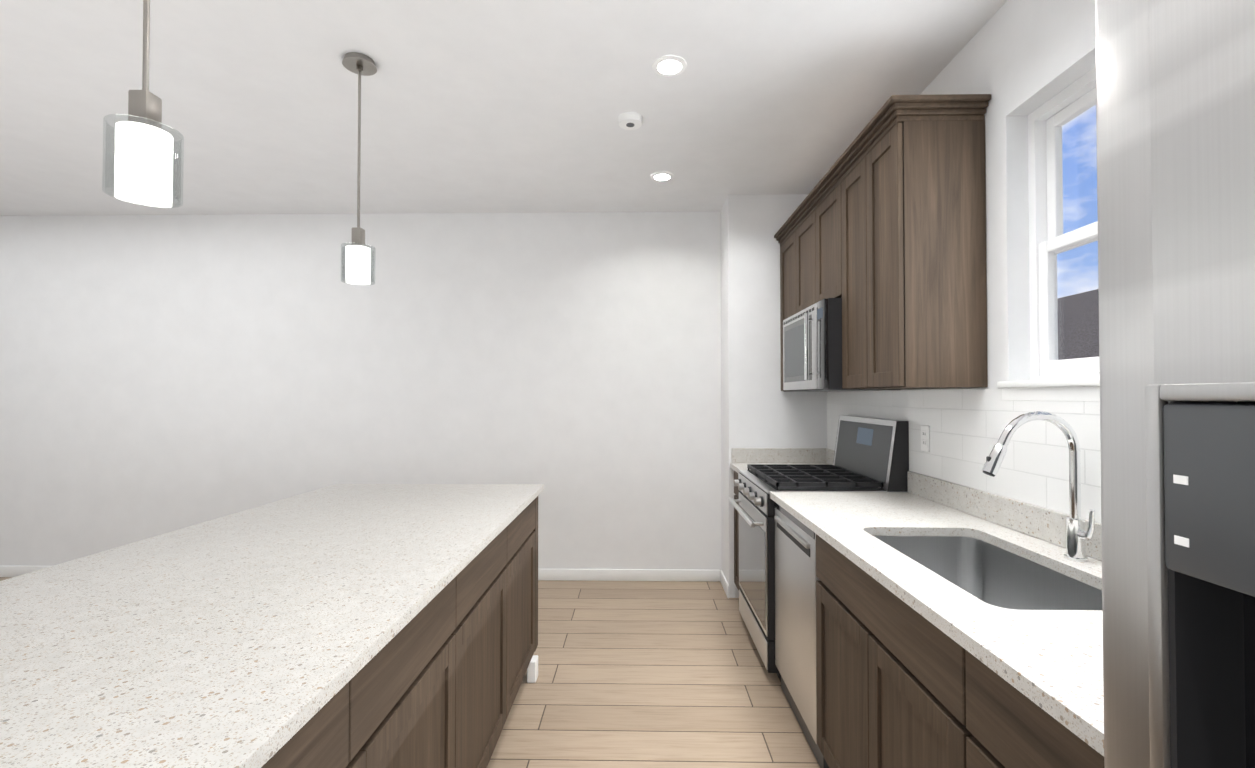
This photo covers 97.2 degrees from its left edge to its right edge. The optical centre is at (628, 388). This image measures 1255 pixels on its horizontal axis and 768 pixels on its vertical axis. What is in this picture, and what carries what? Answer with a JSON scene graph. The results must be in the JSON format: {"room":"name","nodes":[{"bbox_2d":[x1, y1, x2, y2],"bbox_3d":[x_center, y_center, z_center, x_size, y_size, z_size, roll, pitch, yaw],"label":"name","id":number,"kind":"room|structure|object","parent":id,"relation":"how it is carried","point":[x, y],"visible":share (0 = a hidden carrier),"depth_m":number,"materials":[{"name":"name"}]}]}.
{"room":"kitchen","nodes":[
{"label":"kitchen","id":0,"kind":"room"},
{"bbox_2d":[0,211,721,569],"bbox_3d":[-2.200,0.054,4.253,7.450,2.750,0.160,0,-1,1],"label":"wall","id":1,"kind":"structure","parent":0,"point":[162,373],"depth_m":4.17,"materials":[{"name":"white paint"}]},
{"bbox_2d":[0,566,719,580],"bbox_3d":[-2.545,1.385,4.153,6.442,0.085,0.013,0,-1,1],"label":"baseboard","id":2,"kind":"structure","parent":1,"relation":"attached to","point":[603,574],"depth_m":4.10,"materials":[{"name":"white paint"}]},
{"bbox_2d":[0,577,819,767],"bbox_3d":[-2.270,1.432,0.448,7.450,0.120,7.730,0,-1,1],"label":"floor","id":3,"kind":"structure","parent":0,"point":[653,674],"depth_m":2.58,"materials":[{"name":"brown wood"}]},
{"bbox_2d":[256,488,543,767],"bbox_3d":[-0.812,0.947,1.588,0.697,0.886,2.470,0,-1,1],"label":"kitchen island","id":4,"kind":"object","parent":3,"relation":"on","point":[441,691],"depth_m":1.49,"materials":[{"name":"brown wood"}]},
{"bbox_2d":[0,484,543,767],"bbox_3d":[-0.996,0.489,1.599,1.076,0.030,2.530,0,-1,1],"label":"island countertop","id":5,"kind":"structure","parent":4,"relation":"on","point":[205,644],"depth_m":1.11,"materials":[{"name":"white stone"}]},
{"bbox_2d":[734,471,853,626],"bbox_3d":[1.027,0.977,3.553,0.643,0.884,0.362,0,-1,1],"label":"base cabinet","id":6,"kind":"object","parent":3,"relation":"on","point":[835,590],"depth_m":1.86,"materials":[{"name":"brown wood"}]},
{"bbox_2d":[774,502,828,767],"bbox_3d":[0.994,0.959,2.305,0.652,0.881,0.602,0,-1,1],"label":"dishwasher","id":7,"kind":"object","parent":3,"relation":"on","point":[796,578],"visible":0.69,"depth_m":2.24,"materials":[{"name":"grey metal"}]},
{"bbox_2d":[728,416,908,681],"bbox_3d":[0.962,0.785,2.993,0.738,1.250,0.754,0,-1,1],"label":"gas range","id":8,"kind":"object","parent":3,"relation":"on","point":[871,454],"visible":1,"depth_m":2.81,"materials":[{"name":"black metal"}]},
{"bbox_2d":[934,626,1104,767],"bbox_3d":[0.977,0.937,0.849,0.643,0.884,0.587,0,-1,1],"label":"base cabinet","id":9,"kind":"object","parent":3,"relation":"on","point":[981,720],"depth_m":1.02,"materials":[{"name":"brown wood"}]},
{"bbox_2d":[730,411,1103,755],"bbox_3d":[0.992,0.402,2.153,0.664,0.660,3.226,0,-1,1],"label":"countertop","id":10,"kind":"structure","parent":9,"relation":"on","point":[1022,613],"depth_m":1.52,"materials":[{"name":"stone"}]},
{"bbox_2d":[731,448,1101,560],"bbox_3d":[0.996,0.432,2.153,0.656,0.100,3.226,0,-1,1],"label":"backsplash strip","id":11,"kind":"object","parent":10,"relation":"on","point":[1044,524],"visible":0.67,"depth_m":2.07,"materials":[{"name":"white stone"}]},
{"bbox_2d":[1095,0,1254,767],"bbox_3d":[0.825,0.459,0.076,0.888,1.815,0.912,0,-1,1],"label":"refrigerator","id":12,"kind":"object","parent":3,"relation":"on","point":[1175,106],"visible":1,"depth_m":0.46,"materials":[{"name":"grey metal"}]},
{"bbox_2d":[0,0,1006,215],"bbox_3d":[-2.270,-1.437,0.490,7.450,0.120,7.730,0,-1,1],"label":"ceiling","id":13,"kind":"structure","parent":0,"point":[494,106],"depth_m":2.55,"materials":[{"name":"white paint"}]},
{"bbox_2d":[102,0,183,207],"bbox_3d":[-1.022,-0.885,1.174,0.130,0.965,0.130,0,-1,1],"label":"pendant light","id":14,"kind":"object","parent":13,"relation":"hanging from","point":[144,156],"visible":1,"depth_m":1.15,"materials":[{"name":"white glass"}]},
{"bbox_2d":[341,52,376,284],"bbox_3d":[-1.109,-0.893,2.276,0.130,0.915,0.130,0,-1,1],"label":"pendant light","id":15,"kind":"object","parent":13,"relation":"hanging from","point":[358,262],"visible":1,"depth_m":2.25,"materials":[{"name":"white glass"}]},
{"bbox_2d":[618,112,642,129],"bbox_3d":[0.008,-1.326,2.752,0.124,0.036,0.124,0,-1,1],"label":"smoke detector","id":16,"kind":"object","parent":13,"relation":"attached to","point":[630,120],"visible":1,"depth_m":2.72,"materials":[{"name":"white plastic"}]},
{"bbox_2d":[651,172,673,180],"bbox_3d":[0.210,-1.329,3.479,0.144,0.006,0.144,0,-1,1],"label":"recessed light","id":17,"kind":"object","parent":13,"relation":"in","point":[661,176],"visible":1,"depth_m":3.46,"materials":[{"name":"white plastic"}]},
{"bbox_2d":[652,55,686,76],"bbox_3d":[0.171,-1.346,2.317,0.144,0.006,0.144,0,-1,1],"label":"recessed light","id":18,"kind":"object","parent":13,"relation":"in","point":[670,65],"visible":1,"depth_m":2.31,"materials":[{"name":"white plastic"}]},
{"bbox_2d":[721,194,826,597],"bbox_3d":[1.023,0.049,3.943,0.675,2.750,0.340,0,-1,1],"label":"wall","id":19,"kind":"structure","parent":0,"point":[760,408],"depth_m":3.78,"materials":[{"name":"white paint"}]},
{"bbox_2d":[720,570,728,597],"bbox_3d":[0.951,1.329,0.383,0.688,0.085,7.397,0,-1,1],"label":"baseboard","id":20,"kind":"structure","parent":19,"relation":"attached to","point":[724,582],"depth_m":3.88,"materials":[{"name":"white paint"}]},
{"bbox_2d":[830,0,1095,391],"bbox_3d":[1.375,-0.004,0.402,0.160,2.750,7.410,0,-1,1],"label":"wall","id":21,"kind":"structure","parent":0,"point":[1019,61],"depth_m":1.94,"materials":[{"name":"white paint"}]},
{"bbox_2d":[778,226,829,391],"bbox_3d":[1.188,-0.488,3.551,0.322,1.012,0.447,0,-1,1],"label":"upper cabinet","id":22,"kind":"object","parent":21,"relation":"attached to","point":[786,242],"depth_m":3.65,"materials":[{"name":"brown wood"}]},
{"bbox_2d":[794,182,833,313],"bbox_3d":[1.178,-0.719,3.012,0.322,0.565,0.760,0,-1,1],"label":"upper cabinet","id":23,"kind":"object","parent":21,"relation":"attached to","point":[813,232],"depth_m":3.02,"materials":[{"name":"brown wood"}]},
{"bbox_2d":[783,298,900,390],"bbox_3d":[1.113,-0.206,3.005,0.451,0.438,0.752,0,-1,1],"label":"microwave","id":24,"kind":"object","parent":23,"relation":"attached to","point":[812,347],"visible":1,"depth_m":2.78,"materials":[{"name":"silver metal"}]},
{"bbox_2d":[834,110,987,388],"bbox_3d":[1.167,-0.505,2.369,0.322,1.012,0.641,0,-1,1],"label":"upper cabinet","id":25,"kind":"object","parent":21,"relation":"attached to","point":[881,232],"depth_m":2.05,"materials":[{"name":"brown wood"}]},
{"bbox_2d":[827,386,1100,522],"bbox_3d":[1.320,0.192,2.150,0.008,0.381,3.226,0,-1,1],"label":"tile backsplash","id":26,"kind":"structure","parent":21,"relation":"attached to","point":[967,427],"depth_m":2.01,"materials":[{"name":"white tile"}]},
{"bbox_2d":[921,425,929,451],"bbox_3d":[1.319,0.222,2.465,0.007,0.116,0.072,0,-1,1],"label":"outlet","id":27,"kind":"object","parent":26,"relation":"attached to","point":[925,437],"visible":1,"depth_m":2.46,"materials":[{"name":"white plastic"}]},
{"bbox_2d":[997,67,1099,401],"bbox_3d":[1.376,-0.463,1.484,0.167,1.000,0.960,0,-1,1],"label":"double-hung window","id":28,"kind":"structure","parent":21,"relation":"in","point":[1049,240],"depth_m":1.86,"materials":[{"name":"white plastic"}]},
{"label":"outside","id":29,"kind":"structure","parent":0,"visible":0},
{"bbox_2d":[1058,289,1098,359],"bbox_3d":[10.148,1.168,10.220,5.800,6.700,15.800,0,-1,1],"label":"neighbouring house","id":30,"kind":"structure","parent":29,"point":[1086,324],"depth_m":10.72,"materials":[{"name":"grey"}]}
]}

